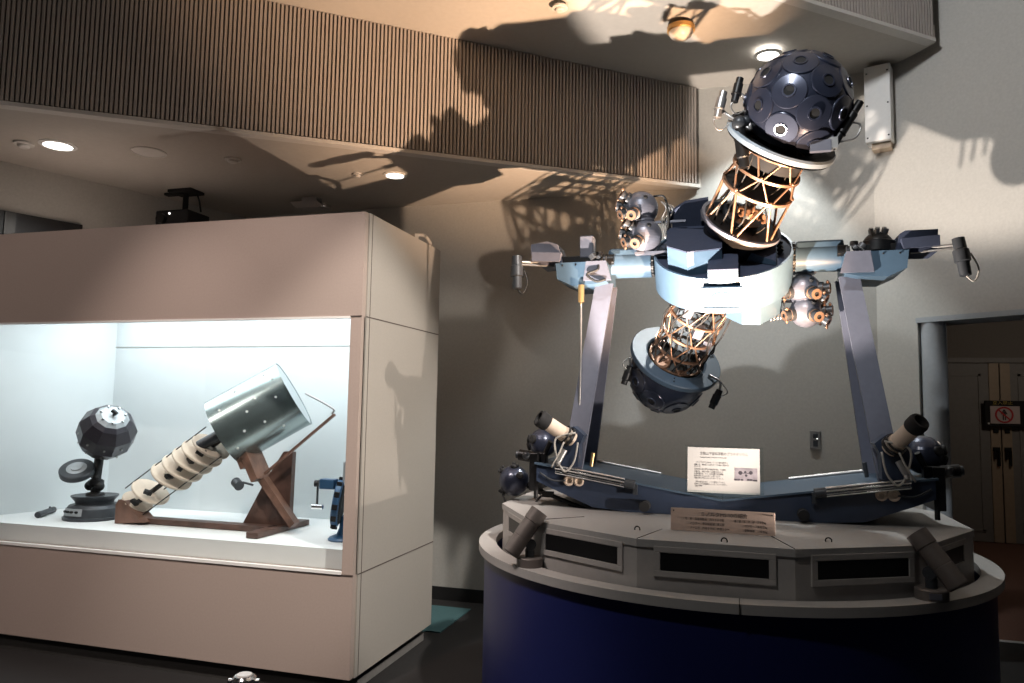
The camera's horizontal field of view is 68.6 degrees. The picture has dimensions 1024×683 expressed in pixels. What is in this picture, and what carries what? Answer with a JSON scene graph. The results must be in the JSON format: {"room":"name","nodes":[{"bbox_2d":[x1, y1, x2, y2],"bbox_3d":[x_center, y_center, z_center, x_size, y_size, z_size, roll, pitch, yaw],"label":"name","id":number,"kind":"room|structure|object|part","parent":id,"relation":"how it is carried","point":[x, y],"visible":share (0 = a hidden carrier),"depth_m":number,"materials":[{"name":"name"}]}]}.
{"room":"museum","nodes":[
{"label":"museum","id":0,"kind":"room"},
{"bbox_2d":[0,161,245,228],"bbox_3d":[-4.967,-0.628,3.665,0.120,4.800,8.000,-3,-6,38],"label":"wall","id":1,"kind":"structure","parent":0,"point":[23,189],"depth_m":5.70,"materials":[{"name":"paint"}]},
{"bbox_2d":[0,210,82,233],"bbox_3d":[-3.961,-0.493,4.786,0.043,0.955,2.220,-3,-6,38],"label":"window","id":2,"kind":"structure","parent":1,"relation":"in","point":[10,222],"depth_m":5.40,"materials":[{"name":"black glass"}]},
{"bbox_2d":[0,0,699,188],"bbox_3d":[-2.482,-1.857,4.488,8.180,1.061,0.072,3,-5,-18],"label":"wall panel","id":3,"kind":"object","parent":1,"relation":"attached to","point":[254,59],"depth_m":4.88,"materials":[{"name":"wood"}]},
{"bbox_2d":[0,85,700,216],"bbox_3d":[-3.682,-1.388,4.738,9.266,0.120,4.720,0,-5,17],"label":"ceiling","id":4,"kind":"structure","parent":0,"point":[270,175],"depth_m":5.43,"materials":[{"name":"paint"}]},
{"bbox_2d":[13,140,34,148],"bbox_3d":[-3.205,-1.286,4.923,0.120,0.035,0.120,0,-5,17],"label":"smoke detector","id":5,"kind":"object","parent":4,"relation":"attached to","point":[22,144],"visible":1,"depth_m":4.90,"materials":[{"name":"white plastic"}]},
{"bbox_2d":[38,139,77,150],"bbox_3d":[-2.998,-1.294,4.952,0.228,0.012,0.228,0,-5,17],"label":"recessed light","id":6,"kind":"object","parent":4,"relation":"in","point":[59,145],"visible":1,"depth_m":4.94,"materials":[{"name":"white glass"}]},
{"bbox_2d":[130,146,166,157],"bbox_3d":[-2.450,-1.277,5.061,0.226,0.010,0.226,0,-5,17],"label":"ceiling speaker","id":7,"kind":"object","parent":4,"relation":"attached to","point":[149,152],"visible":1,"depth_m":5.05},
{"bbox_2d":[132,148,165,156],"bbox_3d":[-2.450,-1.276,5.061,0.210,0.005,0.210,0,-5,17],"label":"grille","id":8,"kind":"object","parent":7,"relation":"attached to","point":[145,152],"depth_m":5.05,"materials":[{"name":"beige metal"}]},
{"bbox_2d":[155,187,208,224],"bbox_3d":[-2.631,-1.046,5.950,0.347,0.319,0.290,0,-5,17],"label":"ceiling projector","id":9,"kind":"object","parent":4,"relation":"hanging from","point":[184,215],"visible":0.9,"depth_m":5.87,"materials":[{"name":"black metal"}]},
{"bbox_2d":[224,156,240,163],"bbox_3d":[-1.927,-1.245,5.177,0.110,0.030,0.110,0,-5,17],"label":"smoke detector","id":10,"kind":"object","parent":4,"relation":"attached to","point":[232,160],"visible":1,"depth_m":5.15,"materials":[{"name":"white plastic"}]},
{"bbox_2d":[290,196,331,211],"bbox_3d":[-1.634,-1.124,6.126,0.320,0.100,0.140,0,-5,17],"label":"emergency light","id":11,"kind":"object","parent":4,"relation":"attached to","point":[307,204],"visible":1,"depth_m":6.08,"materials":[{"name":"grey plastic"}]},
{"bbox_2d":[353,172,362,177],"bbox_3d":[-1.123,-1.207,5.458,0.070,0.030,0.070,0,-5,17],"label":"sprinkler","id":12,"kind":"object","parent":4,"relation":"attached to","point":[356,174],"visible":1,"depth_m":5.44,"materials":[{"name":"silver metal"}]},
{"bbox_2d":[383,171,406,178],"bbox_3d":[-0.855,-1.212,5.478,0.171,0.012,0.171,0,-5,17],"label":"recessed light","id":13,"kind":"object","parent":4,"relation":"in","point":[392,174],"visible":1,"depth_m":5.48,"materials":[{"name":"white glass"}]},
{"bbox_2d":[0,541,1023,682],"bbox_3d":[-0.035,1.889,3.348,13.000,0.100,14.700,0,-5,17],"label":"floor","id":14,"kind":"structure","parent":0,"point":[454,654],"depth_m":4.52,"materials":[{"name":"carpet"}]},
{"bbox_2d":[0,211,440,682],"bbox_3d":[-2.164,0.636,4.979,3.122,2.600,1.090,0,-5,17],"label":"display case","id":15,"kind":"object","parent":14,"relation":"on","point":[154,323],"visible":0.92,"depth_m":4.53,"materials":[{"name":"beige laminate"}]},
{"bbox_2d":[34,506,56,517],"bbox_3d":[-3.195,1.165,5.143,0.042,0.051,0.280,2,-5,-11],"label":"torch","id":16,"kind":"object","parent":15,"relation":"on","point":[50,509],"visible":1,"depth_m":5.11,"materials":[{"name":"grey paint"}]},
{"bbox_2d":[58,405,137,521],"bbox_3d":[-2.785,0.810,5.080,0.445,0.762,0.376,0,-5,17],"label":"projector","id":17,"kind":"object","parent":15,"relation":"on","point":[106,432],"visible":0.98,"depth_m":4.97,"materials":[{"name":"grey paint"}]},
{"bbox_3d":[-2.884,1.118,4.912,0.170,0.047,0.030,-1,-5,24],"label":"switch panel","id":18,"kind":"part","parent":17,"relation":"part of","materials":[{"name":"silver metal"}]},
{"bbox_3d":[-2.845,0.840,5.126,0.143,0.239,0.116,0,-5,17],"label":"yoke arm","id":19,"kind":"part","parent":17,"relation":"part of","materials":[{"name":"black metal"}]},
{"bbox_3d":[-2.747,0.616,5.086,0.352,0.373,0.359,1,-5,-1],"label":"faceted globe","id":20,"kind":"part","parent":17,"relation":"part of"},
{"bbox_3d":[-2.644,0.471,4.991,0.048,0.048,0.040,0,-5,17],"label":"knob","id":21,"kind":"part","parent":17,"relation":"part of","materials":[{"name":"black metal"}]},
{"bbox_2d":[114,363,335,538],"bbox_3d":[-1.782,0.661,4.836,1.526,1.053,0.617,0,-5,17],"label":"homemade planetarium","id":22,"kind":"object","parent":15,"relation":"on","point":[250,417],"visible":1,"depth_m":4.69,"materials":[{"name":"silver wood"}]},
{"bbox_3d":[-1.984,1.161,4.779,1.080,0.035,0.090,0,-5,17],"label":"rail","id":23,"kind":"part","parent":22,"relation":"part of","materials":[{"name":"brown wood"}]},
{"bbox_3d":[-1.660,0.875,4.615,0.121,0.076,0.077,6,-7,-44],"label":"clamp knob","id":24,"kind":"part","parent":22,"relation":"part of","materials":[{"name":"grey paint"}]},
{"bbox_3d":[-1.536,0.929,4.740,0.345,0.472,0.040,0,-5,17],"label":"upright panel","id":25,"kind":"part","parent":22,"relation":"part of","materials":[{"name":"brown wood"}]},
{"bbox_2d":[311,461,345,542],"bbox_3d":[-1.021,0.937,4.424,0.262,0.460,0.231,-4,-7,44],"label":"projector","id":26,"kind":"object","parent":15,"relation":"on","point":[337,507],"visible":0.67,"depth_m":4.37,"materials":[{"name":"blue metal"}]},
{"bbox_3d":[-1.155,0.841,4.443,0.025,0.039,0.040,1,-5,5],"label":"crank knob","id":27,"kind":"part","parent":26,"relation":"part of","materials":[{"name":"black metal"}]},
{"bbox_3d":[-1.148,0.910,4.432,0.066,0.160,0.030,0,-5,8],"label":"crank arm","id":28,"kind":"part","parent":26,"relation":"part of","materials":[{"name":"silver metal"}]},
{"bbox_3d":[-0.854,0.553,4.065,0.067,1.384,0.060,0,-5,17],"label":"corner post","id":29,"kind":"part","parent":15,"relation":"part of","materials":[{"name":"beige metal"}]},
{"bbox_3d":[-0.667,0.577,4.564,0.012,2.500,1.043,0,-5,17],"label":"panel","id":30,"kind":"part","parent":15,"relation":"part of","materials":[{"name":"beige laminate"}]},
{"bbox_2d":[411,233,432,246],"bbox_3d":[-0.615,-0.682,4.956,0.065,0.071,0.449,-1,-5,21],"label":"power cable","id":31,"kind":"object","parent":15,"relation":"on","point":[417,235],"visible":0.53,"depth_m":4.95,"materials":[{"name":"white plastic"}]},
{"bbox_2d":[228,671,259,682],"bbox_3d":[-1.148,1.613,3.191,0.260,0.387,0.260,0,-5,17],"label":"barrier post","id":32,"kind":"object","parent":14,"relation":"on","point":[245,676],"visible":1,"depth_m":3.19,"materials":[{"name":"silver metal"}]},
{"bbox_2d":[422,605,470,632],"bbox_3d":[-0.563,2.003,5.432,0.340,0.008,0.620,0,-5,17],"label":"floor mat","id":33,"kind":"object","parent":14,"relation":"on","point":[442,617],"visible":0.57,"depth_m":5.46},
{"bbox_2d":[503,506,546,568],"bbox_3d":[0.062,0.879,3.389,0.196,0.268,0.118,3,-5,-27],"label":"spot lamp","id":34,"kind":"object","parent":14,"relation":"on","point":[521,538],"visible":1,"depth_m":3.36,"materials":[{"name":"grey metal"}]},
{"bbox_2d":[502,490,974,600],"bbox_3d":[1.109,1.043,4.010,2.252,0.339,2.254,0,-5,17],"label":"housing","id":35,"kind":"object","parent":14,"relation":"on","point":[875,559],"visible":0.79,"depth_m":3.02,"materials":[{"name":"grey paint"}]},
{"bbox_3d":[0.020,0.934,3.757,0.006,0.068,0.270,2,-5,-13],"label":"slot glass","id":36,"kind":"part","parent":35,"relation":"part of","materials":[{"name":"grey glass"}]},
{"bbox_3d":[0.018,0.934,3.757,0.009,0.120,0.325,2,-5,-13],"label":"slot frame","id":37,"kind":"part","parent":35,"relation":"part of","materials":[{"name":"grey paint"}]},
{"bbox_3d":[0.297,0.896,3.248,0.006,0.068,0.410,6,-7,-43],"label":"slot glass","id":38,"kind":"part","parent":35,"relation":"part of","materials":[{"name":"black glass"}]},
{"bbox_3d":[0.295,0.896,3.247,0.009,0.120,0.465,6,-7,-43],"label":"slot frame","id":39,"kind":"part","parent":35,"relation":"part of","materials":[{"name":"grey paint"}]},
{"bbox_3d":[0.792,0.879,2.945,0.410,0.068,0.006,0,-5,17],"label":"slot glass","id":40,"kind":"part","parent":35,"relation":"part of","materials":[{"name":"black glass"}]},
{"bbox_3d":[0.791,0.879,2.943,0.465,0.120,0.009,0,-5,17],"label":"slot frame","id":41,"kind":"part","parent":35,"relation":"part of","materials":[{"name":"grey paint"}]},
{"bbox_2d":[671,507,774,535],"bbox_3d":[0.900,0.771,3.213,0.430,0.096,0.014,0,-5,17],"label":"name plate","id":42,"kind":"object","parent":35,"relation":"on","point":[685,519],"visible":1,"depth_m":3.21,"materials":[{"name":"beige metal"}]},
{"bbox_3d":[1.112,0.908,4.022,2.252,0.030,2.252,0,-5,17],"label":"plate","id":43,"kind":"part","parent":35,"relation":"part of","materials":[{"name":"grey metal"}]},
{"bbox_2d":[498,49,979,522],"bbox_3d":[1.128,-0.192,4.017,2.324,2.258,1.356,-2,-6,35],"label":"projector","id":44,"kind":"object","parent":35,"relation":"on","point":[716,257],"visible":1,"depth_m":3.83,"materials":[{"name":"blue metal"}]},
{"bbox_3d":[0.154,-0.438,4.233,0.193,0.035,0.042,2,-5,-8],"label":"outrigger arm","id":45,"kind":"part","parent":44,"relation":"part of","materials":[{"name":"grey metal"}]},
{"bbox_2d":[531,241,565,271],"bbox_3d":[0.217,-0.489,4.304,0.185,0.140,0.220,0,-5,17],"label":"hood","id":46,"kind":"object","parent":44,"relation":"attached to","point":[549,256],"depth_m":4.22,"materials":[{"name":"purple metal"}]},
{"bbox_3d":[0.248,0.844,4.039,0.065,0.134,0.482,6,-7,-44],"label":"support rod","id":47,"kind":"part","parent":44,"relation":"part of","materials":[{"name":"black metal"}]},
{"bbox_3d":[0.428,-0.527,4.234,0.075,0.125,0.090,0,-5,17],"label":"drive motor","id":48,"kind":"part","parent":44,"relation":"part of","materials":[{"name":"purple metal"}]},
{"bbox_2d":[555,465,637,494],"bbox_3d":[0.426,0.703,3.829,0.422,0.136,0.054,0,-5,17],"label":"rod","id":49,"kind":"object","parent":44,"relation":"attached to","point":[569,480],"depth_m":3.85,"materials":[{"name":"grey paint"}]},
{"bbox_3d":[0.467,-0.388,4.109,0.155,0.107,0.017,0,-5,17],"label":"cheek plate","id":50,"kind":"part","parent":44,"relation":"part of","materials":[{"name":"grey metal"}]},
{"bbox_3d":[0.663,0.821,3.745,0.052,0.052,0.070,0,-5,17],"label":"socket knob","id":51,"kind":"part","parent":44,"relation":"part of","materials":[{"name":"grey metal"}]},
{"bbox_2d":[635,250,666,255],"bbox_3d":[0.776,-0.483,4.106,0.200,0.012,0.060,0,-5,17],"label":"shelf","id":52,"kind":"object","parent":44,"relation":"attached to","point":[637,252],"depth_m":4.10,"materials":[{"name":"silver metal"}]},
{"bbox_3d":[1.053,-0.126,4.355,0.250,0.602,0.605,2,-5,-16],"label":"truss plate","id":53,"kind":"part","parent":44,"relation":"part of","materials":[{"name":"orange metal"}]},
{"bbox_3d":[0.952,-0.538,3.945,0.295,0.200,0.272,0,-5,17],"label":"housing lid","id":54,"kind":"part","parent":44,"relation":"part of","materials":[{"name":"metal"}]},
{"bbox_3d":[1.068,-0.403,3.799,0.148,0.110,0.149,0,-5,17],"label":"step lid","id":55,"kind":"part","parent":44,"relation":"part of","materials":[{"name":"metal"}]},
{"bbox_2d":[684,445,764,499],"bbox_3d":[1.043,0.645,3.693,0.375,0.254,0.097,0,-5,17],"label":"information sign","id":56,"kind":"object","parent":44,"relation":"on","point":[710,470],"visible":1,"depth_m":3.71,"materials":[{"name":"white paper"}]},
{"bbox_2d":[734,468,756,481],"bbox_3d":[1.147,0.653,3.678,0.108,0.062,0.012,0,-5,17],"label":"print","id":57,"kind":"object","parent":56,"relation":"attached to","point":[740,474],"depth_m":3.68},
{"bbox_3d":[1.123,0.735,3.997,1.900,0.154,0.682,0,-5,17],"label":"beam plate","id":58,"kind":"part","parent":44,"relation":"part of","materials":[{"name":"blue metal"}]},
{"bbox_3d":[1.274,-0.865,3.746,0.344,0.402,0.401,3,-5,-18],"label":"truss plate","id":59,"kind":"part","parent":44,"relation":"part of","materials":[{"name":"metal"}]},
{"bbox_3d":[1.373,0.816,3.534,0.052,0.052,0.070,0,-5,17],"label":"socket knob","id":60,"kind":"part","parent":44,"relation":"part of","materials":[{"name":"black plastic"}]},
{"bbox_2d":[793,271,815,274],"bbox_3d":[1.514,-0.364,4.002,0.200,0.012,0.060,0,-5,17],"label":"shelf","id":61,"kind":"object","parent":44,"relation":"attached to","point":[794,272],"depth_m":3.96,"materials":[{"name":"black metal"}]},
{"bbox_3d":[1.718,-0.397,3.738,0.155,0.107,0.017,0,-5,17],"label":"cheek plate","id":62,"kind":"part","parent":44,"relation":"part of","materials":[{"name":"grey metal"}]},
{"bbox_2d":[811,479,911,503],"bbox_3d":[1.617,0.694,3.476,0.422,0.136,0.054,0,-5,17],"label":"rod","id":63,"kind":"object","parent":44,"relation":"attached to","point":[892,491],"depth_m":3.47,"materials":[{"name":"grey paint"}]},
{"bbox_2d":[894,229,939,258],"bbox_3d":[2.016,-0.488,3.769,0.190,0.110,0.220,0,-5,17],"label":"hood","id":64,"kind":"object","parent":44,"relation":"attached to","point":[914,244],"depth_m":3.68,"materials":[{"name":"metal"}]},
{"bbox_3d":[2.048,-0.453,3.671,0.193,0.035,0.042,-3,-6,41],"label":"outrigger arm","id":65,"kind":"part","parent":44,"relation":"part of","materials":[{"name":"grey metal"}]},
{"bbox_3d":[1.373,0.887,2.927,0.465,0.120,0.009,2,-5,-13],"label":"slot frame","id":66,"kind":"part","parent":35,"relation":"part of","materials":[{"name":"grey paint"}]},
{"bbox_3d":[1.372,0.888,2.929,0.410,0.068,0.006,2,-5,-13],"label":"slot glass","id":67,"kind":"part","parent":35,"relation":"part of","materials":[{"name":"black glass"}]},
{"bbox_3d":[1.884,0.920,3.203,0.325,0.120,0.009,6,-7,-43],"label":"slot frame","id":68,"kind":"part","parent":35,"relation":"part of","materials":[{"name":"grey paint"}]},
{"bbox_3d":[1.883,0.920,3.205,0.270,0.068,0.006,6,-7,-43],"label":"slot glass","id":69,"kind":"part","parent":35,"relation":"part of","materials":[{"name":"black glass"}]},
{"bbox_2d":[479,524,1004,682],"bbox_3d":[1.106,1.498,4.006,2.580,0.830,2.582,0,-5,17],"label":"plinth","id":70,"kind":"object","parent":14,"relation":"on","point":[541,625],"visible":0.53,"depth_m":2.91,"materials":[{"name":"blue laminate"}]},
{"bbox_2d":[907,527,967,602],"bbox_3d":[1.645,0.863,2.910,0.122,0.272,0.208,4,-6,-29],"label":"spot lamp","id":71,"kind":"object","parent":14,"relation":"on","point":[940,566],"visible":1,"depth_m":2.89,"materials":[{"name":"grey metal"}]},
{"bbox_2d":[999,640,1023,643],"bbox_3d":[4.750,2.033,4.708,3.600,0.008,0.020,0,-5,17],"label":"trim","id":72,"kind":"structure","parent":14,"relation":"on","point":[999,640],"depth_m":5.10,"materials":[{"name":"silver metal"}]},
{"bbox_2d":[246,73,877,589],"bbox_3d":[0.076,0.021,6.028,5.397,4.080,0.120,0,-5,17],"label":"wall","id":73,"kind":"structure","parent":0,"point":[506,356],"depth_m":5.82,"materials":[{"name":"paint"}]},
{"bbox_2d":[432,586,483,603],"bbox_3d":[0.015,1.998,5.799,5.100,0.100,0.012,0,-5,17],"label":"baseboard","id":74,"kind":"structure","parent":73,"relation":"attached to","point":[438,592],"depth_m":5.92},
{"bbox_2d":[810,431,820,448],"bbox_3d":[2.137,0.691,5.283,0.072,0.125,0.017,0,-5,17],"label":"wall switch plate","id":75,"kind":"object","parent":73,"relation":"attached to","point":[815,436],"visible":1,"depth_m":5.28,"materials":[{"name":"grey metal"}]},
{"bbox_2d":[263,0,934,88],"bbox_3d":[-1.705,-2.342,3.902,9.246,0.407,1.741,3,-5,-18],"label":"ceiling","id":76,"kind":"structure","parent":0,"point":[630,37],"depth_m":4.97,"materials":[{"name":"paint"}]},
{"bbox_2d":[552,3,567,12],"bbox_3d":[0.299,-2.071,4.677,0.100,0.030,0.100,0,-5,17],"label":"recessed light","id":77,"kind":"object","parent":76,"relation":"attached to","point":[558,7],"visible":1,"depth_m":4.66,"materials":[{"name":"white glass"}]},
{"bbox_2d":[667,20,694,41],"bbox_3d":[1.090,-1.986,4.839,0.176,0.090,0.176,0,-5,17],"label":"dome lamp","id":78,"kind":"object","parent":76,"relation":"attached to","point":[681,30],"visible":1,"depth_m":4.79,"materials":[{"name":"glass"}]},
{"bbox_2d":[754,48,781,61],"bbox_3d":[1.758,-1.964,5.149,0.187,0.012,0.187,0,-5,17],"label":"recessed light","id":79,"kind":"object","parent":76,"relation":"in","point":[765,55],"visible":0.8,"depth_m":5.14,"materials":[{"name":"white glass"}]},
{"bbox_2d":[877,320,925,509],"bbox_3d":[2.736,0.951,5.123,0.300,2.165,0.277,4,-6,-35],"label":"wall","id":80,"kind":"structure","parent":0,"point":[899,342],"depth_m":5.08,"materials":[{"name":"paint"}]},
{"bbox_2d":[921,322,952,518],"bbox_3d":[2.785,0.943,4.897,0.150,2.145,0.150,0,-5,17],"label":"trim","id":81,"kind":"structure","parent":80,"relation":"attached to","point":[935,384],"depth_m":4.89,"materials":[{"name":"grey metal"}]},
{"bbox_2d":[873,0,1023,322],"bbox_3d":[4.276,-1.595,3.193,0.300,2.635,5.500,4,-6,-35],"label":"wall","id":82,"kind":"structure","parent":0,"point":[954,167],"depth_m":4.86,"materials":[{"name":"paint"}]},
{"bbox_2d":[775,0,935,45],"bbox_3d":[-0.747,-2.556,3.604,7.580,0.824,0.072,3,-5,-21],"label":"trim","id":83,"kind":"structure","parent":82,"relation":"attached to","point":[910,20],"depth_m":4.79,"materials":[{"name":"paint"},{"name":"wood"}]},
{"bbox_3d":[-0.742,-2.573,3.585,7.564,0.792,0.014,3,-5,-21],"label":"rib panel","id":84,"kind":"part","parent":83,"relation":"part of","materials":[{"name":"paint"}]},
{"bbox_2d":[864,63,894,153],"bbox_3d":[2.569,-1.626,5.246,0.165,0.585,0.146,-3,-6,36],"label":"wall box","id":85,"kind":"object","parent":82,"relation":"attached to","point":[878,79],"visible":1,"depth_m":5.20,"materials":[{"name":"white metal"}]},
{"bbox_2d":[916,309,1023,325],"bbox_3d":[3.486,-0.200,4.145,0.300,0.034,2.327,4,-6,-35],"label":"trim","id":86,"kind":"structure","parent":82,"relation":"attached to","point":[1018,314],"depth_m":4.76,"materials":[{"name":"grey metal"}]},
{"bbox_2d":[947,320,1023,543],"bbox_3d":[6.160,1.032,9.133,4.400,2.800,0.120,0,-5,17],"label":"wall","id":87,"kind":"structure","parent":0,"point":[1005,339],"depth_m":9.25,"materials":[{"name":"paint"}]},
{"bbox_2d":[948,363,1004,542],"bbox_3d":[5.520,1.342,9.191,0.836,2.150,0.111,0,-5,17],"label":"door","id":88,"kind":"structure","parent":87,"relation":"in","point":[977,495],"depth_m":9.15,"materials":[{"name":"laminate"}]},
{"bbox_3d":[5.462,1.347,9.208,0.570,1.910,0.015,0,-5,17],"label":"moulding","id":89,"kind":"part","parent":88,"relation":"part of","materials":[{"name":"laminate"}]},
{"bbox_3d":[5.859,1.279,9.062,0.075,0.445,0.046,0,-5,17],"label":"handle","id":90,"kind":"part","parent":88,"relation":"part of","materials":[{"name":"black metal"}]},
{"bbox_2d":[984,400,1023,426],"bbox_3d":[5.937,0.868,9.020,0.440,0.310,0.042,0,-5,17],"label":"door sign","id":91,"kind":"object","parent":88,"relation":"hanging from","point":[997,413],"visible":1,"depth_m":9.01,"materials":[{"name":"plastic"}]},
{"bbox_2d":[948,358,1023,362],"bbox_3d":[5.933,1.312,9.102,1.800,2.230,0.060,0,-5,17],"label":"trim","id":92,"kind":"structure","parent":87,"relation":"attached to","point":[950,360],"depth_m":9.20,"materials":[{"name":"laminate"}]},
{"bbox_2d":[998,363,1023,543],"bbox_3d":[6.329,1.336,8.951,0.836,2.150,0.111,0,-5,17],"label":"door","id":93,"kind":"structure","parent":87,"relation":"in","point":[1011,375],"depth_m":9.02,"materials":[{"name":"laminate"}]},
{"bbox_3d":[5.974,1.278,9.027,0.075,0.445,0.046,0,-5,17],"label":"handle","id":94,"kind":"part","parent":93,"relation":"part of","materials":[{"name":"black metal"}]},
{"bbox_3d":[6.386,1.340,8.934,0.570,1.910,0.015,0,-5,17],"label":"moulding","id":95,"kind":"part","parent":93,"relation":"part of","materials":[{"name":"laminate"}]}
]}

